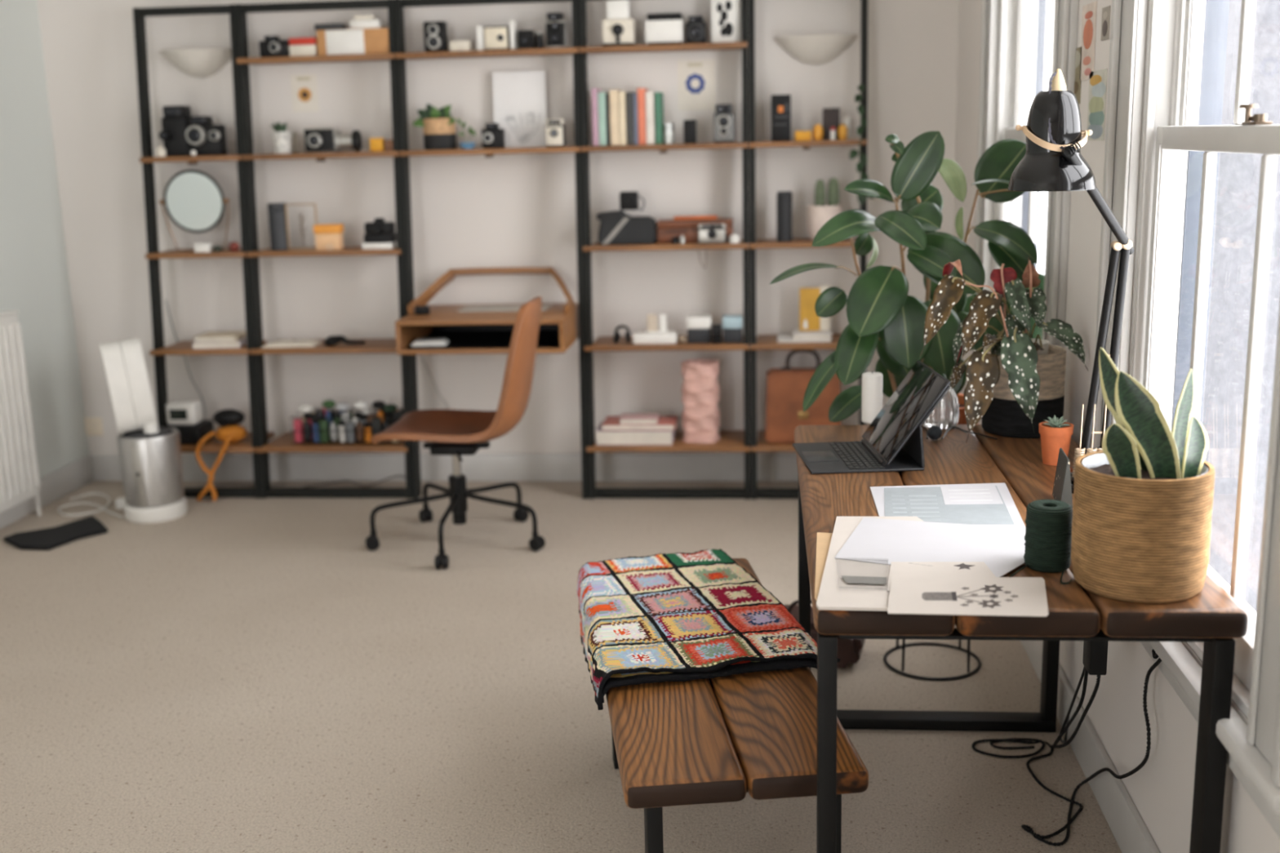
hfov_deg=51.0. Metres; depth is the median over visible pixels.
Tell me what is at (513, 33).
booklet
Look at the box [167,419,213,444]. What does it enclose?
case
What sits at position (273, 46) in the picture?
vintage camera
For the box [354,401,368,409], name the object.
wool skein
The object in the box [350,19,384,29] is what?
box
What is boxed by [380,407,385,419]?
canister
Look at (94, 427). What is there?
wall socket
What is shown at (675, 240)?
spool
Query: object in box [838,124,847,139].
pot
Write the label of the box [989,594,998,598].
flower
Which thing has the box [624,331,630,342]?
ear cup
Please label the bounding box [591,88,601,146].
book
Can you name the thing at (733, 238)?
cylinder
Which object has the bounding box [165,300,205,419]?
cable
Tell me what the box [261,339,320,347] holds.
open book
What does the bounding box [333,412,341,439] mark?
canister
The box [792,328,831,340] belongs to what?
book
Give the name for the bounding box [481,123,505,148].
vintage camera
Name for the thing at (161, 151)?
pot
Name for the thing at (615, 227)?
camera bag
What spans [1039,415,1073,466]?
terracotta pot
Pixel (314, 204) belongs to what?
frame
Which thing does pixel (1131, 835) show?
baseboard
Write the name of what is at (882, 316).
rubber plant
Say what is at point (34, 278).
wall
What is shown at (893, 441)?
tablet computer
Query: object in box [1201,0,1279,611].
window
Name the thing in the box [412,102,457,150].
plant
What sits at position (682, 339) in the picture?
pebble
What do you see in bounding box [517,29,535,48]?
vintage camera
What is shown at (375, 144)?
box
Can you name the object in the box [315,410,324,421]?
box
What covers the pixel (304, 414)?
canister
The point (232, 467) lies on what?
baseboard
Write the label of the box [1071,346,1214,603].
snake plant
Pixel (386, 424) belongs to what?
bottle
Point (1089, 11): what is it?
postcard
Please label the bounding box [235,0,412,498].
ladder shelf
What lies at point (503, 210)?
wall
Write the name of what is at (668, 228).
case
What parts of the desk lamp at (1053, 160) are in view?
lamp shade, twisted cord, arm, arm, arm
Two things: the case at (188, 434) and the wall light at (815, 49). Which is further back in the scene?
the case at (188, 434)
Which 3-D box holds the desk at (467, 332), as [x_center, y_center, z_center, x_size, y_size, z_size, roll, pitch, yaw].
[-0.618,-0.491,5.578,0.694,0.298,0.530,0,12,6]
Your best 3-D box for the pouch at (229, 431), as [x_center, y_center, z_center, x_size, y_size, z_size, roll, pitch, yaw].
[-1.814,0.118,5.846,0.203,0.380,0.178,0,12,6]
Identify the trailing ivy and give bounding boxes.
[848,84,874,204]
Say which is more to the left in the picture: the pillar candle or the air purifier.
the air purifier
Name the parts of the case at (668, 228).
lid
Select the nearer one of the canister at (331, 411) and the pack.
the pack
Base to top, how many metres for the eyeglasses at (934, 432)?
0.036 m
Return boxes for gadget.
[644,314,669,333]
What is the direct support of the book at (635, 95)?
on the ladder shelf at (731, 441)
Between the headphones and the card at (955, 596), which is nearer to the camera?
the card at (955, 596)
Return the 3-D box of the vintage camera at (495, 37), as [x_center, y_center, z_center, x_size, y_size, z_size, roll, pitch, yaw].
[-0.587,-1.595,5.517,0.102,0.095,0.070,0,12,6]
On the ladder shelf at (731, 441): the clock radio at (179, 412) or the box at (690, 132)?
the box at (690, 132)
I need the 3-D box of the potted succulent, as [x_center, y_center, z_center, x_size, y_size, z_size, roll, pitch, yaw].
[-1.512,-1.220,5.667,0.090,0.134,0.086,0,12,6]
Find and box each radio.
[165,400,202,425]
[644,13,683,44]
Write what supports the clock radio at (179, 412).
on the case at (188, 434)
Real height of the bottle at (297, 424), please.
0.101 m
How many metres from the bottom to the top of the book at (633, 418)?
0.023 m
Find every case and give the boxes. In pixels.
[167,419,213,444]
[314,22,346,31]
[657,217,733,243]
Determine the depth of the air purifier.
5.46 m
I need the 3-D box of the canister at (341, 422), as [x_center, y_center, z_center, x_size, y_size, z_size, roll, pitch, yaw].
[-1.284,0.021,5.792,0.032,0.091,0.032,0,12,6]
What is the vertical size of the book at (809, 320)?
0.187 m
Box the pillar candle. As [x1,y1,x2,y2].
[861,371,882,423]
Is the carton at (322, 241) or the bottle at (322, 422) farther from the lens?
the bottle at (322, 422)
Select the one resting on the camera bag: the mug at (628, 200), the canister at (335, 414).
the mug at (628, 200)
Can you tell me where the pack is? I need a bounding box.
[354,14,374,20]
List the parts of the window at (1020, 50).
sash, sash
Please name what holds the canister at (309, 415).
in the wire tray at (330, 409)
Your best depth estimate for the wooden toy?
5.68 m
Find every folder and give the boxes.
[673,215,717,219]
[816,516,923,611]
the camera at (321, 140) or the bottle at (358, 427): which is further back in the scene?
the bottle at (358, 427)
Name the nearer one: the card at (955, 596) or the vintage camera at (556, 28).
the card at (955, 596)
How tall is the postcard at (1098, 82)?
0.157 m
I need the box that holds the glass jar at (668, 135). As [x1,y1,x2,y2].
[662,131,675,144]
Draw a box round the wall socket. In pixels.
[84,417,103,435]
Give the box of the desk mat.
[457,304,552,311]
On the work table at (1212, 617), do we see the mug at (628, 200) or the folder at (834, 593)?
the folder at (834, 593)
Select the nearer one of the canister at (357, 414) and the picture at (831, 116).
the picture at (831, 116)
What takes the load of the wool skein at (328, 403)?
on the ball at (327, 414)
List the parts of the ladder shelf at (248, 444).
rail, rail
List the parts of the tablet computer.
case lid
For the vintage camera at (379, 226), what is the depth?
5.63 m
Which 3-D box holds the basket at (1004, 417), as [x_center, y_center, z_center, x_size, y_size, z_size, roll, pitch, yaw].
[0.949,-0.091,3.326,0.196,0.205,0.196,0,12,6]
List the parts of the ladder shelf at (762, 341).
rail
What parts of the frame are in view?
dried flower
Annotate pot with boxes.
[155,146,165,156]
[271,131,292,153]
[807,204,842,240]
[813,124,822,140]
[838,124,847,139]
[1031,337,1049,355]
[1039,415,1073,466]
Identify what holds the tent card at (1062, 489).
on the work table at (1212, 617)
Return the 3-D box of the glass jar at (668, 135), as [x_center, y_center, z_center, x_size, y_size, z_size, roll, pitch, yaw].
[0.117,-1.199,5.497,0.048,0.084,0.048,0,12,6]
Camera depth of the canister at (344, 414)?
5.83 m
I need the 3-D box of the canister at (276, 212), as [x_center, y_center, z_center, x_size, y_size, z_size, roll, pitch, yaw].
[-1.536,-0.850,5.710,0.079,0.197,0.079,0,12,6]
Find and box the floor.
[0,480,1121,852]
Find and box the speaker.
[776,191,792,241]
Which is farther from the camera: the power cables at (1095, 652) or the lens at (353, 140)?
the lens at (353, 140)
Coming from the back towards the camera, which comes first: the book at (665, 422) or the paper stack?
the book at (665, 422)
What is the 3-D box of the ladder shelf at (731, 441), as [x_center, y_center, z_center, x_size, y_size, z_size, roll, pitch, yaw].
[0.110,-0.736,5.565,0.684,2.075,0.317,0,12,6]
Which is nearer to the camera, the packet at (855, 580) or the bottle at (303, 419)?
the packet at (855, 580)
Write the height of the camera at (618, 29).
0.181 m
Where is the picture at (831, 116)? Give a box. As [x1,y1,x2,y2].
[822,107,839,140]
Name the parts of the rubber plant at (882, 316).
stem, stem, stem, stem, pot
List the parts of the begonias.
stem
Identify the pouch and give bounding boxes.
[195,408,247,501]
[323,335,365,346]
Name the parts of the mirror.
mirror plate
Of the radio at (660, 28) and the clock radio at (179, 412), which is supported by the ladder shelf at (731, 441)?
the radio at (660, 28)
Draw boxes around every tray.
[289,408,403,444]
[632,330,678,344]
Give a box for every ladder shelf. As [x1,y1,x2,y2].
[133,4,274,498]
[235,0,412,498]
[394,0,588,498]
[577,0,751,499]
[747,0,867,499]
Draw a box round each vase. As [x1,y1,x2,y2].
[680,359,719,443]
[923,385,959,428]
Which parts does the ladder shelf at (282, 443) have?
rail, rail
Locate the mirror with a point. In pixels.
(193, 200)
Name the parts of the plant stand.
rod, rod, rod, rod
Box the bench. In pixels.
[605,558,868,852]
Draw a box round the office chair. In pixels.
[364,296,545,568]
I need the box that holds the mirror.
[159,168,229,251]
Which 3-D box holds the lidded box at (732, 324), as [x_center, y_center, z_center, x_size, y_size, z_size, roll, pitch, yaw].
[0.385,-0.406,5.577,0.082,0.107,0.094,0,12,6]
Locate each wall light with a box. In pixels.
[160,48,231,77]
[773,34,857,64]
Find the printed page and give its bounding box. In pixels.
[870,483,1025,528]
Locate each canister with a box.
[266,202,288,250]
[303,412,311,421]
[306,413,315,439]
[311,417,320,442]
[329,410,336,422]
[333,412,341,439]
[337,420,346,442]
[341,412,351,439]
[355,412,362,422]
[359,413,367,439]
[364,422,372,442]
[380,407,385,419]
[384,411,393,426]
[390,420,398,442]
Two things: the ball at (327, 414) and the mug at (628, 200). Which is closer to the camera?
the mug at (628, 200)
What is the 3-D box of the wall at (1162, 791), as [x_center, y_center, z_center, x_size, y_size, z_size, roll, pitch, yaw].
[0.984,-0.277,1.769,0.130,2.750,7.750,0,12,6]
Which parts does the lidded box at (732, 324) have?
lid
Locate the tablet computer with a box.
[791,360,951,474]
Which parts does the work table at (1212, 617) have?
leg, leg, foot rail, plate, leg, leg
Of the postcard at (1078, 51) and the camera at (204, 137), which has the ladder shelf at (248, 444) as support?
the camera at (204, 137)
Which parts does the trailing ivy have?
stem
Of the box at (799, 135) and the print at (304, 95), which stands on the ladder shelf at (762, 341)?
the box at (799, 135)
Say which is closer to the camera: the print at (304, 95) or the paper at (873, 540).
the paper at (873, 540)
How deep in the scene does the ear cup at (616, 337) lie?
5.59 m
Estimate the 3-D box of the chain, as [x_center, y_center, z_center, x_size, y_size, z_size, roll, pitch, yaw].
[0.257,-0.699,5.484,0.040,0.103,0.034,0,12,6]
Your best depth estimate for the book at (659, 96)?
5.46 m
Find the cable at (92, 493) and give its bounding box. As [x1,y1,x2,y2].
[57,492,124,518]
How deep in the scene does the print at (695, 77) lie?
5.58 m
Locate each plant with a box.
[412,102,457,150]
[769,130,1044,425]
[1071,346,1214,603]
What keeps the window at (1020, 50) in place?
in the wall at (1162, 791)
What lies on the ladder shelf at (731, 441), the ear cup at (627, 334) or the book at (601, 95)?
the book at (601, 95)
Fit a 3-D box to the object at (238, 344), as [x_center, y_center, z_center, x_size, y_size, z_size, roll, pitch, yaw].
[-1.823,-0.368,5.856,0.204,0.025,0.200,-2,12,-3]
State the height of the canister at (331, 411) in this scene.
0.111 m
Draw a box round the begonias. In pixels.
[920,257,1088,443]
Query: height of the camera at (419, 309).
0.035 m
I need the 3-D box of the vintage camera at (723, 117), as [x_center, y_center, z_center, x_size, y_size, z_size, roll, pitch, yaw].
[0.342,-1.234,5.467,0.083,0.152,0.098,0,12,6]
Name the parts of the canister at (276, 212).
lid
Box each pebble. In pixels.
[212,245,222,252]
[677,334,686,343]
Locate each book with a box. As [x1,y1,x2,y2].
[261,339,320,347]
[361,240,396,248]
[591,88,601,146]
[595,421,675,444]
[597,92,608,146]
[601,415,677,430]
[605,93,610,145]
[608,89,621,145]
[617,91,626,145]
[619,413,659,424]
[626,92,635,145]
[633,93,638,144]
[637,88,648,144]
[644,91,655,144]
[654,92,664,144]
[777,333,831,342]
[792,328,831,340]
[799,285,830,330]
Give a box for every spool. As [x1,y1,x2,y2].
[671,236,679,244]
[1009,499,1072,584]
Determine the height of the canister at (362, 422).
0.107 m
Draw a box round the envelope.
[814,532,832,601]
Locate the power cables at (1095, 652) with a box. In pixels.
[971,628,1161,846]
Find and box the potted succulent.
[271,120,292,153]
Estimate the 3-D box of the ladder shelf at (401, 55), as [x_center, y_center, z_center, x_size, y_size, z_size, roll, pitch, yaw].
[-0.610,-0.736,5.649,0.761,2.075,0.295,0,12,6]
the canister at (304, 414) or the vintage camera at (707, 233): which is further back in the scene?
the canister at (304, 414)
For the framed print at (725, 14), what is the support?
on the ladder shelf at (731, 441)
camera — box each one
[159,105,191,156]
[185,115,227,155]
[258,35,289,57]
[303,127,338,152]
[364,217,395,234]
[414,305,430,315]
[423,21,448,52]
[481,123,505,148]
[483,25,510,49]
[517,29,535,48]
[545,12,568,48]
[545,119,565,146]
[602,0,636,46]
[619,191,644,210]
[685,15,706,43]
[697,223,726,243]
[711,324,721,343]
[713,103,734,142]
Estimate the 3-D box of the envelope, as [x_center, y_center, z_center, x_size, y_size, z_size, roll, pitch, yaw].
[0.371,0.242,2.345,0.126,0.002,0.383,0,12,8]
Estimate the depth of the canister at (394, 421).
5.76 m
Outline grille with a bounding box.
[0,310,18,317]
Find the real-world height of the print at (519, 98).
0.310 m
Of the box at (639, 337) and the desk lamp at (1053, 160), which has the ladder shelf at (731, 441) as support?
the box at (639, 337)
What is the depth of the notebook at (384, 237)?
5.64 m
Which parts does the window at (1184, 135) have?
sill, sash, sash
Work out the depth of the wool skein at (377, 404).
5.80 m
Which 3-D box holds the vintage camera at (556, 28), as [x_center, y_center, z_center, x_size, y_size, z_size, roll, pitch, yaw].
[-0.341,-1.619,5.494,0.084,0.139,0.096,0,12,6]
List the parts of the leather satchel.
handle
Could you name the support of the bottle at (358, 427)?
in the wire tray at (330, 409)
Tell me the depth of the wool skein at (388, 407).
5.76 m
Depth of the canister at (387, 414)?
5.81 m
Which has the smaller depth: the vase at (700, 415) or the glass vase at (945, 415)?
the glass vase at (945, 415)
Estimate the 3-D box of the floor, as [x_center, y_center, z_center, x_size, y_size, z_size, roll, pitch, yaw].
[-0.933,1.122,2.271,4.395,0.100,8.150,0,12,6]
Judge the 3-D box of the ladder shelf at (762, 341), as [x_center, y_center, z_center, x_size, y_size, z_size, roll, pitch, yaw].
[0.688,-0.738,5.506,0.474,2.075,0.317,0,12,6]
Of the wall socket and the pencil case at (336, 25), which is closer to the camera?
the pencil case at (336, 25)
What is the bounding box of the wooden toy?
[228,241,239,252]
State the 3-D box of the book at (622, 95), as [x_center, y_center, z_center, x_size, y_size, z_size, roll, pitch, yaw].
[-0.065,-1.269,5.536,0.028,0.213,0.140,0,12,6]
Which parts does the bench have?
leg, foot rail, leg, leg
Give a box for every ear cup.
[613,332,620,343]
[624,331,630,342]
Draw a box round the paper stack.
[411,337,448,346]
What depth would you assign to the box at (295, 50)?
5.58 m
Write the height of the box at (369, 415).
0.106 m
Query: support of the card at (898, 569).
on the paper at (873, 540)
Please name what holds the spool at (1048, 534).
on the work table at (1212, 617)
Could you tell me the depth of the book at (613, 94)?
5.47 m
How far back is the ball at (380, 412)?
5.81 m
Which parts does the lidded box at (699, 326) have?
lid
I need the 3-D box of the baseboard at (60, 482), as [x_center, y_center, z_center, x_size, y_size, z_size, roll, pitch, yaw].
[-2.915,1.021,2.440,0.018,0.125,7.730,0,12,6]
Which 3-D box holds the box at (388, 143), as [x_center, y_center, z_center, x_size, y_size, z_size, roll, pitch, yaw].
[-1.046,-1.175,5.609,0.037,0.046,0.040,0,12,6]
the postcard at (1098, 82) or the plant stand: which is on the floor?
the plant stand
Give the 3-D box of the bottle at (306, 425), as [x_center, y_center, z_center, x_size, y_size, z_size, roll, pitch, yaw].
[-1.438,0.020,5.808,0.034,0.094,0.034,0,12,6]
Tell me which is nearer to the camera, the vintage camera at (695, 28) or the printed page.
the printed page
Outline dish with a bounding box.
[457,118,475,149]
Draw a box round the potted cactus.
[807,177,842,240]
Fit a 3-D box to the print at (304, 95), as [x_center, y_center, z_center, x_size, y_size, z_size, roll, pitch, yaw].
[-1.435,-1.426,5.745,0.115,0.157,0.004,0,12,6]
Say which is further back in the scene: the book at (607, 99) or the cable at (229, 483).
the cable at (229, 483)
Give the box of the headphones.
[613,324,631,343]
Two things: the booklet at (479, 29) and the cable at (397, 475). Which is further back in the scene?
the cable at (397, 475)
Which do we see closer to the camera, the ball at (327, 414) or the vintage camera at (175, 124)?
the vintage camera at (175, 124)
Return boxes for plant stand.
[883,639,981,680]
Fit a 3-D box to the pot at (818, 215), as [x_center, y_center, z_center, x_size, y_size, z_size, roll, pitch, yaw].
[0.758,-0.838,5.513,0.143,0.142,0.143,0,12,6]
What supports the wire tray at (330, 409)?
on the ladder shelf at (282, 443)
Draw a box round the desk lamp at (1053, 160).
[1007,68,1133,493]
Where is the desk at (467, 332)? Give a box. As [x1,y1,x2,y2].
[395,266,578,354]
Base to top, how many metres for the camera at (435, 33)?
0.122 m
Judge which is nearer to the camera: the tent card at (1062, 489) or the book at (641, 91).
the tent card at (1062, 489)
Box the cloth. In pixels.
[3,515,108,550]
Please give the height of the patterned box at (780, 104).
0.183 m
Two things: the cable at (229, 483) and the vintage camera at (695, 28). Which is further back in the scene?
the cable at (229, 483)
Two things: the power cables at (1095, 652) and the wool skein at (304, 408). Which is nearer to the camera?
the power cables at (1095, 652)
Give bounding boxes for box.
[193,242,212,252]
[288,44,318,56]
[315,27,389,55]
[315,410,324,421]
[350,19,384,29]
[362,405,372,414]
[366,413,376,426]
[369,137,384,151]
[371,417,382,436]
[383,139,393,151]
[392,410,402,421]
[449,40,472,51]
[683,120,697,143]
[686,314,711,343]
[722,314,742,342]
[771,94,791,141]
[795,130,811,140]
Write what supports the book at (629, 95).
on the ladder shelf at (731, 441)
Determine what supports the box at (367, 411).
in the wire tray at (330, 409)
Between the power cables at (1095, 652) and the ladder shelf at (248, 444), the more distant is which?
the ladder shelf at (248, 444)
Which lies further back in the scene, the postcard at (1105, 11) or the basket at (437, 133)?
the basket at (437, 133)
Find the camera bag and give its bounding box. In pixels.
[596,209,657,244]
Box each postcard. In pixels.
[1074,46,1081,103]
[1079,0,1097,79]
[1087,68,1107,140]
[1100,5,1110,40]
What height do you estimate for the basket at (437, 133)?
0.128 m
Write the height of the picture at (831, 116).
0.126 m
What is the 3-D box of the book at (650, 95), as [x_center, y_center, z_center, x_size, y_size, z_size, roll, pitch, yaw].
[0.048,-1.269,5.529,0.034,0.210,0.150,0,12,6]
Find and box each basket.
[422,118,457,150]
[981,344,1066,438]
[1071,450,1214,603]
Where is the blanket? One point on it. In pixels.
(700, 615)
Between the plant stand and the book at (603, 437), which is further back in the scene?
the book at (603, 437)
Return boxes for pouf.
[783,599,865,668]
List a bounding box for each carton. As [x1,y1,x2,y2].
[288,37,317,44]
[315,232,343,249]
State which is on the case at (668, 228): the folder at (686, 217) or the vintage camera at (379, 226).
the folder at (686, 217)
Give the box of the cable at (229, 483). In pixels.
[200,483,285,487]
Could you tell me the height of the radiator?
0.874 m
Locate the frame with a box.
[284,203,317,249]
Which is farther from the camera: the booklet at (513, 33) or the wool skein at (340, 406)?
the wool skein at (340, 406)
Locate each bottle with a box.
[293,418,303,442]
[300,415,306,438]
[303,420,311,441]
[319,419,330,442]
[321,407,326,418]
[329,422,337,441]
[346,422,356,442]
[348,410,353,422]
[351,416,358,438]
[355,422,364,441]
[382,419,389,441]
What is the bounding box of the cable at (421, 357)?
[421,356,448,408]
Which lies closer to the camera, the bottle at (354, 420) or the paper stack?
the paper stack
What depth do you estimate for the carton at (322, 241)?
5.66 m
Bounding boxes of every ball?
[190,150,196,155]
[324,409,332,436]
[377,409,384,423]
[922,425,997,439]
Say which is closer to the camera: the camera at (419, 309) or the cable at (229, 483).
the camera at (419, 309)
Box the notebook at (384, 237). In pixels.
[363,232,396,243]
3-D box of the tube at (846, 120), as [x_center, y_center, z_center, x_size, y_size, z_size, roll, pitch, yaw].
[0.842,-1.212,5.461,0.025,0.087,0.025,0,12,6]
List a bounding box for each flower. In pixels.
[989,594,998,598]
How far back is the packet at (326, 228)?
5.65 m
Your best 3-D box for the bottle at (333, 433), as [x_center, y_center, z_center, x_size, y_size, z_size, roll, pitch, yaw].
[-1.322,0.023,5.797,0.033,0.087,0.033,0,12,6]
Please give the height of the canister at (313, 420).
0.104 m
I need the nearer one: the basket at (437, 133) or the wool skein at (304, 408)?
the basket at (437, 133)
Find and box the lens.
[535,31,543,48]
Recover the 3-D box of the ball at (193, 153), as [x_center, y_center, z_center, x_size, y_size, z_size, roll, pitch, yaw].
[-1.882,-1.153,5.663,0.024,0.024,0.024,0,12,6]
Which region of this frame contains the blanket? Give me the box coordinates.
[577,549,839,710]
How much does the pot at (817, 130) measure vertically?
0.065 m
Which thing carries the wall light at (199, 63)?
attached to the wall at (503, 210)
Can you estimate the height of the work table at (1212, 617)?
0.759 m
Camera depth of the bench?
2.44 m
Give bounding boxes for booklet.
[475,26,484,49]
[509,20,516,48]
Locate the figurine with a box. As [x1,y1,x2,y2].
[830,126,835,139]
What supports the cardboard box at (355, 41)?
on the ladder shelf at (282, 443)
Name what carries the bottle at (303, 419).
in the wire tray at (330, 409)
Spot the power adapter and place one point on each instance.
(120, 502)
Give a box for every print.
[289,73,319,112]
[492,71,546,147]
[677,59,715,111]
[711,0,740,42]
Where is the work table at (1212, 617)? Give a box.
[794,424,1248,852]
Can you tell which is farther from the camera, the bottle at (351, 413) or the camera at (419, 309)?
the bottle at (351, 413)
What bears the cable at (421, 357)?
attached to the wall at (503, 210)
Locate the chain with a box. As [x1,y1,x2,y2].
[697,242,707,268]
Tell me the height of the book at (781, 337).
0.009 m
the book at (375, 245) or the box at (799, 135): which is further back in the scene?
the book at (375, 245)
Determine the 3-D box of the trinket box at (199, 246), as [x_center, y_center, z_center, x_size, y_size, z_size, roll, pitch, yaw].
[-1.859,-0.762,5.716,0.068,0.039,0.032,0,12,6]
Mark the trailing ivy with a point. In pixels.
(863, 162)
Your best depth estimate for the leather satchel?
5.53 m
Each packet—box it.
[313,223,343,233]
[840,575,886,584]
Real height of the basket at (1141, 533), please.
0.203 m
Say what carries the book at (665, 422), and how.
on the book at (603, 437)
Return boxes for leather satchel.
[764,349,841,443]
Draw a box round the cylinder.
[728,234,739,243]
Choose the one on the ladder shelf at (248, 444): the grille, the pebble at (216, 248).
the pebble at (216, 248)
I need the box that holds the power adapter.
[115,497,125,509]
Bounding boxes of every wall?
[0,0,89,477]
[36,0,959,454]
[953,0,1279,852]
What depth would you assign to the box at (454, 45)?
5.51 m
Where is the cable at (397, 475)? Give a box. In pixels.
[302,475,405,487]
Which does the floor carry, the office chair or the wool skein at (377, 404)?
the office chair
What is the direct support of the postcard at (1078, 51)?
attached to the wall at (1162, 791)
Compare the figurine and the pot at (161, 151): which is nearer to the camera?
the figurine
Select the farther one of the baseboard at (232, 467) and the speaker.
the baseboard at (232, 467)
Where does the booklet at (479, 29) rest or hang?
on the ladder shelf at (401, 55)
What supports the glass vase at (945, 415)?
on the work table at (1212, 617)
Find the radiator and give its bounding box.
[0,310,41,515]
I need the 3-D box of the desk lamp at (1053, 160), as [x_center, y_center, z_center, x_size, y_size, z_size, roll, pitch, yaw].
[0.858,-0.264,2.633,0.171,0.843,0.411,9,16,40]
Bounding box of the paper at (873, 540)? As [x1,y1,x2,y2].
[834,517,1026,577]
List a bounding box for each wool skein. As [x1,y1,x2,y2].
[298,404,312,413]
[322,400,336,408]
[335,403,349,411]
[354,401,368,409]
[371,400,385,408]
[382,404,397,412]
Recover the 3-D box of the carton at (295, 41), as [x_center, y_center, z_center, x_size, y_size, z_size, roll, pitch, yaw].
[-1.399,-1.608,5.612,0.111,0.027,0.080,0,12,6]
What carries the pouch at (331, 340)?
on the ladder shelf at (282, 443)
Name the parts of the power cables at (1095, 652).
twisted cord, plain cord, twisted cord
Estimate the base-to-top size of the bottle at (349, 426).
0.082 m
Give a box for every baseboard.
[0,455,93,528]
[88,453,798,481]
[1020,640,1159,852]
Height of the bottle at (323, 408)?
0.127 m
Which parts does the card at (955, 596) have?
drawn stem, drawn stem, drawn stem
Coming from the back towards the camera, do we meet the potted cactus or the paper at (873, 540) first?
the potted cactus
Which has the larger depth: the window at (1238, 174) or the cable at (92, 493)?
the cable at (92, 493)
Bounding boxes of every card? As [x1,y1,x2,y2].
[292,132,298,153]
[886,561,995,591]
[887,577,1048,617]
[1052,448,1072,508]
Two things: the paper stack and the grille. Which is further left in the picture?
the grille
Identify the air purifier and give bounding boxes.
[98,337,187,523]
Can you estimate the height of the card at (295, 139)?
0.086 m
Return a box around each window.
[972,0,1079,352]
[1090,0,1279,838]
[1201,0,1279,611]
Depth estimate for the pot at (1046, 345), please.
3.30 m

